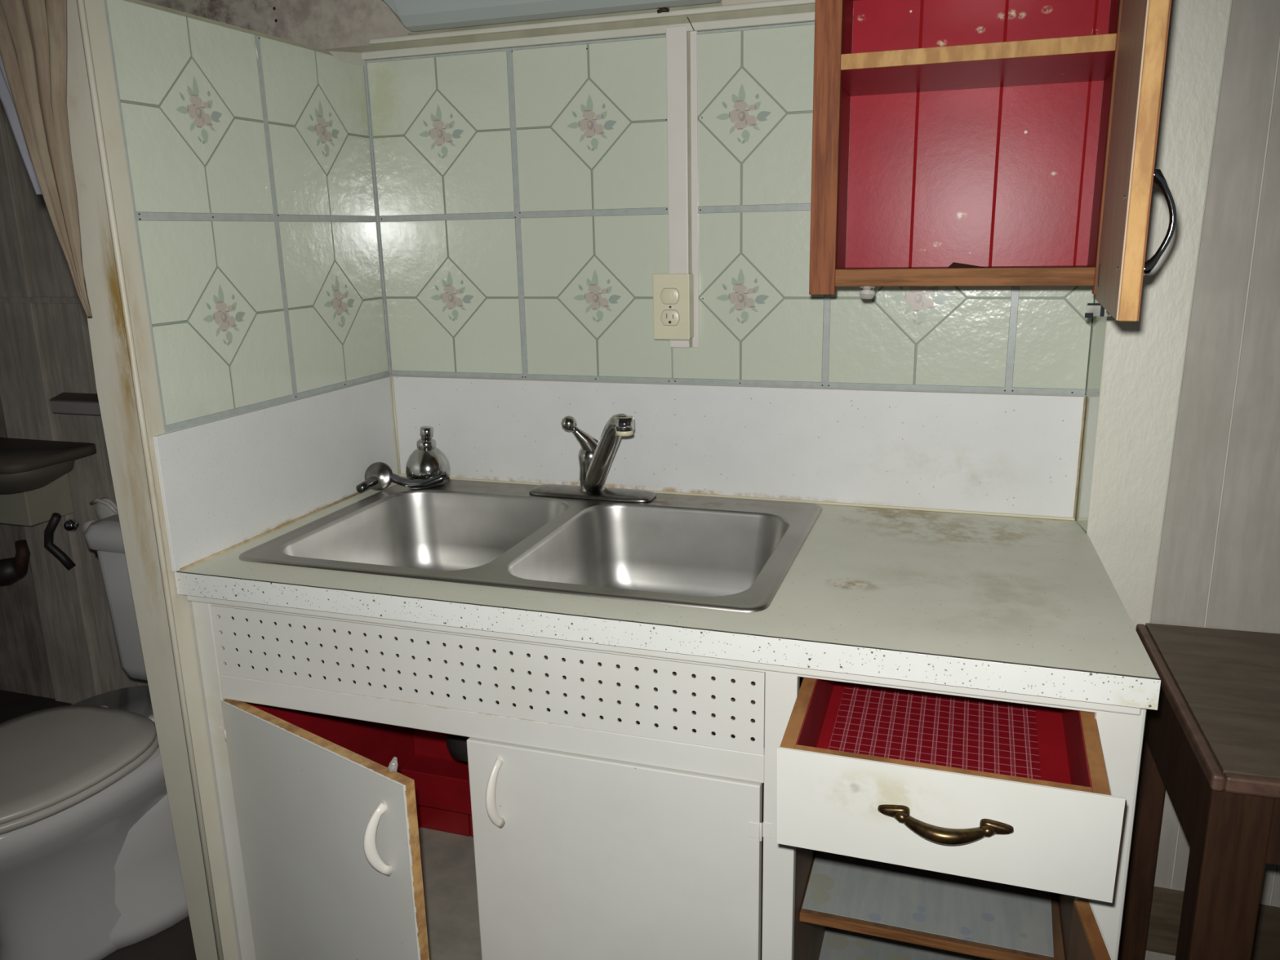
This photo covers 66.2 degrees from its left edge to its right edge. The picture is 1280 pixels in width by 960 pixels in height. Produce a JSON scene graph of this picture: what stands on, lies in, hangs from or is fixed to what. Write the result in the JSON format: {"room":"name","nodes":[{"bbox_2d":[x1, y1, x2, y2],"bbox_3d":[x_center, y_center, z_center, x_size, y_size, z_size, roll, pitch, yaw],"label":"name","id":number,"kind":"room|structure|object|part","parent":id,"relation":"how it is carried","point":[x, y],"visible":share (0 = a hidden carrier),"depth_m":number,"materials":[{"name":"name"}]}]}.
{"room":"kitchen","nodes":[
{"label":"kitchen","id":0,"kind":"room"},
{"bbox_2d":[0,99,148,704],"bbox_3d":[-1.953,-0.464,2.881,2.700,2.360,0.125,4,15,18],"label":"wall","id":1,"kind":"structure","parent":0,"point":[58,641],"depth_m":2.83,"materials":[{"name":"wood"}]},
{"bbox_3d":[-2.067,-0.463,2.886,0.137,2.360,0.006,4,15,18],"label":"wall panel","id":2,"kind":"part","parent":1,"relation":"part of","materials":[{"name":"grey wood"}]},
{"bbox_3d":[-1.935,-0.455,2.842,0.137,2.360,0.006,4,15,18],"label":"wall panel","id":3,"kind":"part","parent":1,"relation":"part of","materials":[{"name":"grey wood"}]},
{"bbox_2d":[0,437,96,526],"bbox_3d":[-1.851,0.017,2.759,0.625,0.213,0.285,4,15,18],"label":"basin","id":4,"kind":"object","parent":1,"relation":"attached to","point":[34,483],"visible":0.99,"depth_m":2.72,"materials":[{"name":"ceramic"}]},
{"bbox_3d":[-1.830,-0.022,2.752,0.505,0.090,0.245,4,15,18],"label":"bowl","id":5,"kind":"part","parent":4,"relation":"part of","materials":[{"name":"grey ceramic"}]},
{"bbox_2d":[0,512,75,585],"bbox_3d":[-1.872,0.220,2.788,0.516,0.258,0.077,0,14,5],"label":"pipe","id":6,"kind":"object","parent":4,"relation":"hanging from","point":[11,569],"visible":1,"depth_m":2.77,"materials":[{"name":"metal"}]},
{"bbox_2d":[49,392,101,415],"bbox_3d":[-1.414,-0.203,2.661,0.510,0.038,0.108,4,15,18],"label":"shelf","id":7,"kind":"object","parent":1,"relation":"attached to","point":[64,402],"visible":0.44,"depth_m":2.65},
{"bbox_2d":[63,497,118,533],"bbox_3d":[-1.556,0.110,2.784,0.119,0.104,0.098,4,15,18],"label":"shutoff valve","id":8,"kind":"object","parent":1,"relation":"attached to","point":[104,507],"visible":0.75,"depth_m":2.80,"materials":[{"name":"silver metal"}]},
{"bbox_3d":[-1.606,0.127,2.771,0.035,0.035,0.034,4,15,18],"label":"knob","id":9,"kind":"part","parent":8,"relation":"part of","materials":[{"name":"silver metal"}]},
{"bbox_3d":[-1.460,-0.425,2.685,0.158,2.360,0.008,4,15,18],"label":"wall panel","id":10,"kind":"part","parent":1,"relation":"part of","materials":[{"name":"grey wood"}]},
{"bbox_2d":[0,689,196,959],"bbox_3d":[-2.373,1.121,1.534,2.930,0.040,3.700,4,15,18],"label":"floor","id":11,"kind":"structure","parent":0,"point":[175,942],"depth_m":2.03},
{"bbox_2d":[0,513,188,959],"bbox_3d":[-1.124,0.536,2.093,0.493,0.772,0.887,4,15,18],"label":"toilet","id":12,"kind":"object","parent":11,"relation":"on","point":[90,867],"visible":0.56,"depth_m":1.94,"materials":[{"name":"ceramic"}]},
{"bbox_3d":[-1.195,0.548,1.896,0.384,0.020,0.459,4,15,18],"label":"lid","id":13,"kind":"part","parent":12,"relation":"part of","materials":[{"name":"plastic"}]},
{"bbox_3d":[-1.194,0.568,1.905,0.386,0.018,0.472,4,15,18],"label":"seat","id":14,"kind":"part","parent":12,"relation":"part of","materials":[{"name":"plastic"}]},
{"bbox_3d":[-1.164,0.748,2.030,0.394,0.392,0.645,4,15,18],"label":"bowl","id":15,"kind":"part","parent":12,"relation":"part of","materials":[{"name":"grey ceramic"}]},
{"bbox_3d":[-1.028,0.117,2.302,0.491,0.066,0.244,4,15,18],"label":"tank lid","id":16,"kind":"part","parent":12,"relation":"part of","materials":[{"name":"grey ceramic"}]},
{"bbox_3d":[-1.024,0.315,2.352,0.463,0.340,0.216,4,15,18],"label":"tank","id":17,"kind":"part","parent":12,"relation":"part of","materials":[{"name":"grey ceramic"}]},
{"bbox_2d":[140,0,277,28],"bbox_3d":[-0.988,-1.141,1.985,0.610,0.650,0.077,4,15,18],"label":"wall header","id":18,"kind":"structure","parent":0,"point":[227,11],"depth_m":1.95,"materials":[{"name":"paint"}]},
{"bbox_2d":[103,0,390,959],"bbox_3d":[-0.633,0.099,1.810,0.069,1.736,0.612,4,15,18],"label":"wall","id":19,"kind":"structure","parent":0,"point":[248,153],"depth_m":1.59,"materials":[{"name":"tile"}]},
{"bbox_2d":[0,0,91,316],"bbox_3d":[-0.878,-0.719,1.244,0.410,1.011,0.043,4,15,18],"label":"curtain","id":20,"kind":"object","parent":19,"relation":"hanging from","point":[33,33],"visible":1,"depth_m":1.25,"materials":[{"name":"fabric"}]},
{"bbox_2d":[66,0,239,959],"bbox_3d":[-0.746,-0.125,1.433,0.078,2.360,0.044,4,15,18],"label":"door frame","id":21,"kind":"structure","parent":19,"relation":"attached to","point":[126,383],"depth_m":1.44,"materials":[{"name":"paint"}]},
{"bbox_2d":[176,76,222,143],"bbox_3d":[-0.666,-0.559,1.483,0.001,0.098,0.097,4,15,18],"label":"print","id":22,"kind":"object","parent":19,"relation":"attached to","point":[198,99],"depth_m":1.48,"materials":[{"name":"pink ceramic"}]},
{"bbox_2d":[203,284,245,345],"bbox_3d":[-0.659,-0.262,1.558,0.001,0.098,0.097,4,15,18],"label":"print","id":23,"kind":"object","parent":19,"relation":"attached to","point":[224,304],"depth_m":1.56,"materials":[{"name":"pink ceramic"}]},
{"bbox_2d":[152,376,399,572],"bbox_3d":[-0.608,-0.036,1.745,0.006,0.209,0.624,4,15,18],"label":"backsplash","id":24,"kind":"structure","parent":19,"relation":"attached to","point":[227,482],"depth_m":1.66,"materials":[{"name":"white laminate"}]},
{"bbox_2d":[306,101,339,156],"bbox_3d":[-0.569,-0.632,1.763,0.001,0.098,0.097,4,15,18],"label":"print","id":25,"kind":"object","parent":19,"relation":"attached to","point":[322,117],"depth_m":1.76,"materials":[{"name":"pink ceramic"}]},
{"bbox_2d":[324,275,354,327],"bbox_3d":[-0.563,-0.335,1.838,0.001,0.098,0.097,4,15,18],"label":"print","id":26,"kind":"object","parent":19,"relation":"attached to","point":[339,291],"depth_m":1.84,"materials":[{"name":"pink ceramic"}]},
{"bbox_2d":[241,0,1279,906],"bbox_3d":[0.875,-0.187,1.543,3.470,2.360,0.163,4,15,18],"label":"wall","id":27,"kind":"structure","parent":0,"point":[521,193],"depth_m":1.72,"materials":[{"name":"tile"}]},
{"bbox_2d":[418,104,463,158],"bbox_3d":[-0.376,-0.658,1.853,0.097,0.098,0.001,4,15,18],"label":"print","id":28,"kind":"object","parent":27,"relation":"attached to","point":[441,126],"depth_m":1.85,"materials":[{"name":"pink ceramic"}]},
{"bbox_2d":[431,271,473,320],"bbox_3d":[-0.370,-0.361,1.927,0.097,0.098,0.001,4,15,18],"label":"print","id":29,"kind":"object","parent":27,"relation":"attached to","point":[451,291],"depth_m":1.93,"materials":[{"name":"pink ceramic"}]},
{"bbox_2d":[382,0,722,35],"bbox_3d":[-0.170,-0.883,1.676,0.615,0.172,0.086,4,15,18],"label":"light fixture","id":30,"kind":"object","parent":27,"relation":"attached to","point":[419,16],"visible":1,"depth_m":1.71,"materials":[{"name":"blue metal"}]},
{"bbox_2d":[322,0,853,60],"bbox_3d":[0.033,-0.781,1.677,1.460,0.035,0.016,4,15,18],"label":"trim","id":31,"kind":"structure","parent":27,"relation":"attached to","point":[778,11],"depth_m":1.71,"materials":[{"name":"white paint"}]},
{"bbox_2d":[657,7,694,31],"bbox_3d":[0.060,-0.777,1.654,0.064,0.040,0.011,3,15,16],"label":"hook","id":32,"kind":"object","parent":31,"relation":"attached to","point":[663,9],"visible":1,"depth_m":1.65,"materials":[{"name":"metal"}]},
{"bbox_2d":[566,94,616,151],"bbox_3d":[-0.087,-0.640,1.758,0.097,0.098,0.001,4,15,18],"label":"print","id":33,"kind":"object","parent":27,"relation":"attached to","point":[591,119],"depth_m":1.76,"materials":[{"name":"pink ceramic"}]},
{"bbox_2d":[573,269,621,322],"bbox_3d":[-0.081,-0.344,1.832,0.097,0.098,0.001,4,15,18],"label":"print","id":34,"kind":"object","parent":27,"relation":"attached to","point":[597,293],"depth_m":1.83,"materials":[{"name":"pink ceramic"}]},
{"bbox_2d":[653,273,693,339],"bbox_3d":[0.060,-0.311,1.759,0.068,0.116,0.038,4,15,18],"label":"wall outlet","id":35,"kind":"object","parent":27,"relation":"attached to","point":[673,293],"visible":1,"depth_m":1.74,"materials":[{"name":"beige plastic"}]},
{"bbox_2d":[660,288,679,303],"bbox_3d":[0.053,-0.326,1.738,0.034,0.027,0.002,4,15,18],"label":"receptacle","id":36,"kind":"object","parent":35,"relation":"attached to","point":[668,295],"depth_m":1.74,"materials":[{"name":"beige plastic"}]},
{"bbox_2d":[661,310,679,325],"bbox_3d":[0.054,-0.289,1.748,0.034,0.027,0.002,4,15,18],"label":"receptacle","id":37,"kind":"object","parent":35,"relation":"attached to","point":[668,317],"depth_m":1.75,"materials":[{"name":"beige plastic"}]},
{"bbox_2d":[666,25,698,347],"bbox_3d":[0.076,-0.506,1.730,0.053,0.544,0.011,4,15,18],"label":"cable conduit cover","id":38,"kind":"object","parent":27,"relation":"attached to","point":[681,44],"visible":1,"depth_m":1.71,"materials":[{"name":"white plastic"}]},
{"bbox_2d":[391,376,1085,517],"bbox_3d":[0.112,-0.073,1.829,1.302,0.209,0.005,4,15,18],"label":"backsplash","id":39,"kind":"structure","parent":27,"relation":"attached to","point":[1015,454],"depth_m":1.78,"materials":[{"name":"white laminate"}]},
{"bbox_2d":[715,268,768,323],"bbox_3d":[0.182,-0.327,1.746,0.097,0.098,0.001,4,15,18],"label":"print","id":40,"kind":"object","parent":27,"relation":"attached to","point":[742,295],"depth_m":1.75,"materials":[{"name":"multicoloured tile"}]},
{"bbox_2d":[715,84,770,143],"bbox_3d":[0.176,-0.624,1.671,0.097,0.098,0.001,4,15,18],"label":"print","id":41,"kind":"object","parent":27,"relation":"attached to","point":[743,111],"depth_m":1.67,"materials":[{"name":"multicoloured tile"}]},
{"bbox_2d":[890,286,949,324],"bbox_3d":[0.471,-0.310,1.651,0.097,0.098,0.001,4,15,18],"label":"print","id":42,"kind":"object","parent":27,"relation":"attached to","point":[909,305],"depth_m":1.65,"materials":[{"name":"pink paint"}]},
{"bbox_2d":[808,0,1176,321],"bbox_3d":[0.428,-0.630,1.243,0.415,0.836,0.622,4,15,18],"label":"upper cabinet","id":43,"kind":"object","parent":27,"relation":"attached to","point":[972,126],"visible":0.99,"depth_m":1.51,"materials":[{"name":"brown wood"}]},
{"bbox_3d":[0.441,-0.280,1.352,0.338,0.024,0.018,4,15,18],"label":"rail","id":44,"kind":"part","parent":43,"relation":"part of","materials":[{"name":"brown wood"}]},
{"bbox_3d":[0.487,-0.312,1.491,0.383,0.015,0.281,4,15,18],"label":"panel","id":45,"kind":"part","parent":43,"relation":"part of","materials":[{"name":"red wood"}]},
{"bbox_2d":[947,262,986,267],"bbox_3d":[0.482,-0.311,1.428,0.084,0.012,0.036,0,14,5],"label":"scrap","id":46,"kind":"object","parent":43,"relation":"on","point":[953,264],"visible":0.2,"depth_m":1.44,"materials":[{"name":"brown wood"}]},
{"bbox_3d":[0.546,-0.594,1.046,0.018,0.815,0.318,4,15,20],"label":"cabinet door","id":47,"kind":"part","parent":43,"relation":"part of","materials":[{"name":"brown wood"}]},
{"bbox_3d":[0.527,-0.262,0.996,0.030,0.108,0.014,4,15,18],"label":"handle","id":48,"kind":"part","parent":43,"relation":"part of","materials":[{"name":"silver metal"}]},
{"bbox_2d":[1086,0,1232,628],"bbox_3d":[0.777,-0.175,1.503,0.133,2.360,0.024,4,15,18],"label":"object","id":49,"kind":"structure","parent":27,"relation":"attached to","point":[1144,361],"depth_m":1.48,"materials":[{"name":"paint"}]},
{"bbox_2d":[1144,885,1279,959],"bbox_3d":[1.663,0.886,1.463,1.800,0.285,0.016,4,15,18],"label":"baseboard","id":50,"kind":"structure","parent":27,"relation":"attached to","point":[1166,904],"depth_m":1.68,"materials":[{"name":"brown wood"}]},
{"bbox_3d":[0.567,1.303,0.566,3.270,0.040,3.700,4,15,18],"label":"floor","id":51,"kind":"structure","parent":0,"visible":0},
{"bbox_2d":[186,595,1146,959],"bbox_3d":[-0.010,0.601,1.531,1.348,0.874,0.940,4,15,18],"label":"base cabinet","id":52,"kind":"object","parent":51,"relation":"on","point":[634,811],"visible":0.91,"depth_m":1.38,"materials":[{"name":"beige paint"}]},
{"bbox_3d":[-0.477,0.651,1.501,0.433,0.570,0.019,9,17,35],"label":"cabinet door","id":53,"kind":"part","parent":52,"relation":"part of","materials":[{"name":"beige paint"}]},
{"bbox_3d":[-0.585,0.519,1.905,0.014,0.873,0.578,4,15,18],"label":"panel","id":54,"kind":"part","parent":52,"relation":"part of","materials":[{"name":"white paint"}]},
{"bbox_3d":[-0.358,0.494,1.337,0.039,0.114,0.010,-11,17,-35],"label":"handle","id":55,"kind":"part","parent":52,"relation":"part of","materials":[{"name":"white plastic"}]},
{"bbox_3d":[-0.251,0.274,1.394,0.866,0.115,0.002,4,15,18],"label":"pegboard panel","id":56,"kind":"part","parent":52,"relation":"part of","materials":[{"name":"beige paint"}]},
{"bbox_3d":[-0.247,0.349,1.420,0.868,0.042,0.018,4,15,18],"label":"rail","id":57,"kind":"part","parent":52,"relation":"part of","materials":[{"name":"beige paint"}]},
{"bbox_3d":[-0.207,0.453,1.403,0.012,0.114,0.038,8,17,34],"label":"handle","id":58,"kind":"part","parent":52,"relation":"part of","materials":[{"name":"white plastic"}]},
{"bbox_3d":[-0.038,0.661,1.424,0.428,0.570,0.020,4,15,18],"label":"cabinet door","id":59,"kind":"part","parent":52,"relation":"part of","materials":[{"name":"beige paint"}]},
{"bbox_3d":[-0.063,0.217,1.323,1.263,0.024,0.018,4,15,18],"label":"rail","id":60,"kind":"part","parent":52,"relation":"part of","materials":[{"name":"beige paint"}]},
{"bbox_2d":[152,376,1160,710],"bbox_3d":[0.028,0.020,1.544,1.344,0.246,0.631,4,15,18],"label":"countertop","id":61,"kind":"structure","parent":52,"relation":"on","point":[946,544],"depth_m":1.62,"materials":[{"name":"laminate"}]},
{"bbox_2d":[239,479,822,761],"bbox_3d":[-0.150,0.300,1.706,0.847,0.451,0.540,4,15,18],"label":"sink","id":62,"kind":"object","parent":61,"relation":"in","point":[726,553],"visible":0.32,"depth_m":1.77,"materials":[{"name":"metal"}]},
{"bbox_2d":[355,462,449,493],"bbox_3d":[-0.459,-0.005,1.912,0.179,0.053,0.064,-2,14,-4],"label":"pipe","id":63,"kind":"object","parent":62,"relation":"on","point":[379,476],"visible":1,"depth_m":1.91,"materials":[{"name":"silver metal"}]},
{"bbox_3d":[-0.352,0.169,1.713,0.373,0.191,0.422,4,15,18],"label":"bowl","id":64,"kind":"part","parent":62,"relation":"part of","materials":[{"name":"metal"}]},
{"bbox_2d":[405,426,449,488],"bbox_3d":[-0.423,-0.048,1.946,0.087,0.118,0.087,4,15,18],"label":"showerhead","id":65,"kind":"object","parent":62,"relation":"on","point":[427,461],"visible":0.8,"depth_m":1.92,"materials":[{"name":"silver metal"}]},
{"bbox_3d":[0.029,0.193,1.587,0.374,0.191,0.422,4,15,18],"label":"bowl","id":66,"kind":"part","parent":62,"relation":"part of","materials":[{"name":"metal"}]},
{"bbox_2d":[528,413,656,502],"bbox_3d":[-0.106,-0.047,1.769,0.264,0.188,0.210,4,15,18],"label":"faucet","id":67,"kind":"object","parent":61,"relation":"on","point":[595,457],"visible":1,"depth_m":1.81,"materials":[{"name":"silver metal"}]},
{"bbox_3d":[-0.106,-0.079,1.831,0.082,0.088,0.042,-4,14,-11],"label":"lever","id":68,"kind":"part","parent":67,"relation":"part of","materials":[{"name":"silver metal"}]},
{"bbox_3d":[-0.091,0.022,1.859,0.246,0.010,0.068,4,15,18],"label":"plate","id":69,"kind":"part","parent":67,"relation":"part of","materials":[{"name":"silver metal"}]},
{"bbox_3d":[-0.060,-0.044,1.738,0.038,0.179,0.212,-6,15,-18],"label":"spout","id":70,"kind":"part","parent":67,"relation":"part of","materials":[{"name":"silver metal"}]},
{"bbox_3d":[0.274,0.609,1.605,0.016,0.630,0.528,4,15,18],"label":"divider panel","id":71,"kind":"part","parent":52,"relation":"part of","materials":[{"name":"wood"}]},
{"bbox_2d":[800,850,1065,959],"bbox_3d":[0.481,0.624,1.612,0.372,0.011,0.392,4,15,18],"label":"shelf","id":72,"kind":"object","parent":52,"relation":"attached to","point":[974,917],"depth_m":1.49,"materials":[{"name":"white wood"}]},
{"bbox_3d":[0.391,0.289,1.266,0.340,0.136,0.459,4,15,18],"label":"drawer","id":73,"kind":"part","parent":52,"relation":"part of","materials":[{"name":"brown wood"}]},
{"bbox_3d":[0.324,0.372,1.046,0.140,0.025,0.030,4,15,18],"label":"handle","id":74,"kind":"part","parent":52,"relation":"part of","materials":[{"name":"brown metal"}]},
{"bbox_3d":[0.325,0.371,1.064,0.356,0.128,0.014,4,15,18],"label":"drawer","id":75,"kind":"part","parent":52,"relation":"part of","materials":[{"name":"beige paint"}]},
{"bbox_3d":[0.505,0.782,1.074,0.018,0.485,0.343,1,14,10],"label":"cabinet door","id":76,"kind":"part","parent":52,"relation":"part of","materials":[{"name":"beige paint"}]},
{"bbox_2d":[1117,622,1279,959],"bbox_3d":[1.216,0.683,1.320,0.989,0.768,0.474,3,15,16],"label":"side table","id":77,"kind":"object","parent":51,"relation":"on","point":[1211,740],"visible":0.97,"depth_m":1.27,"materials":[{"name":"brown wood"}]},
{"bbox_3d":[0.831,0.621,1.643,0.055,0.746,0.052,4,15,18],"label":"leg","id":78,"kind":"part","parent":77,"relation":"part of","materials":[{"name":"brown wood"}]},
{"bbox_3d":[1.203,0.326,1.212,1.006,0.021,0.474,4,15,18],"label":"edge moulding","id":79,"kind":"part","parent":77,"relation":"part of","materials":[{"name":"brown wood"}]},
{"bbox_3d":[0.726,0.717,1.270,0.069,0.746,0.060,4,15,18],"label":"leg","id":80,"kind":"part","parent":77,"relation":"part of","materials":[{"name":"brown wood"}]}
]}

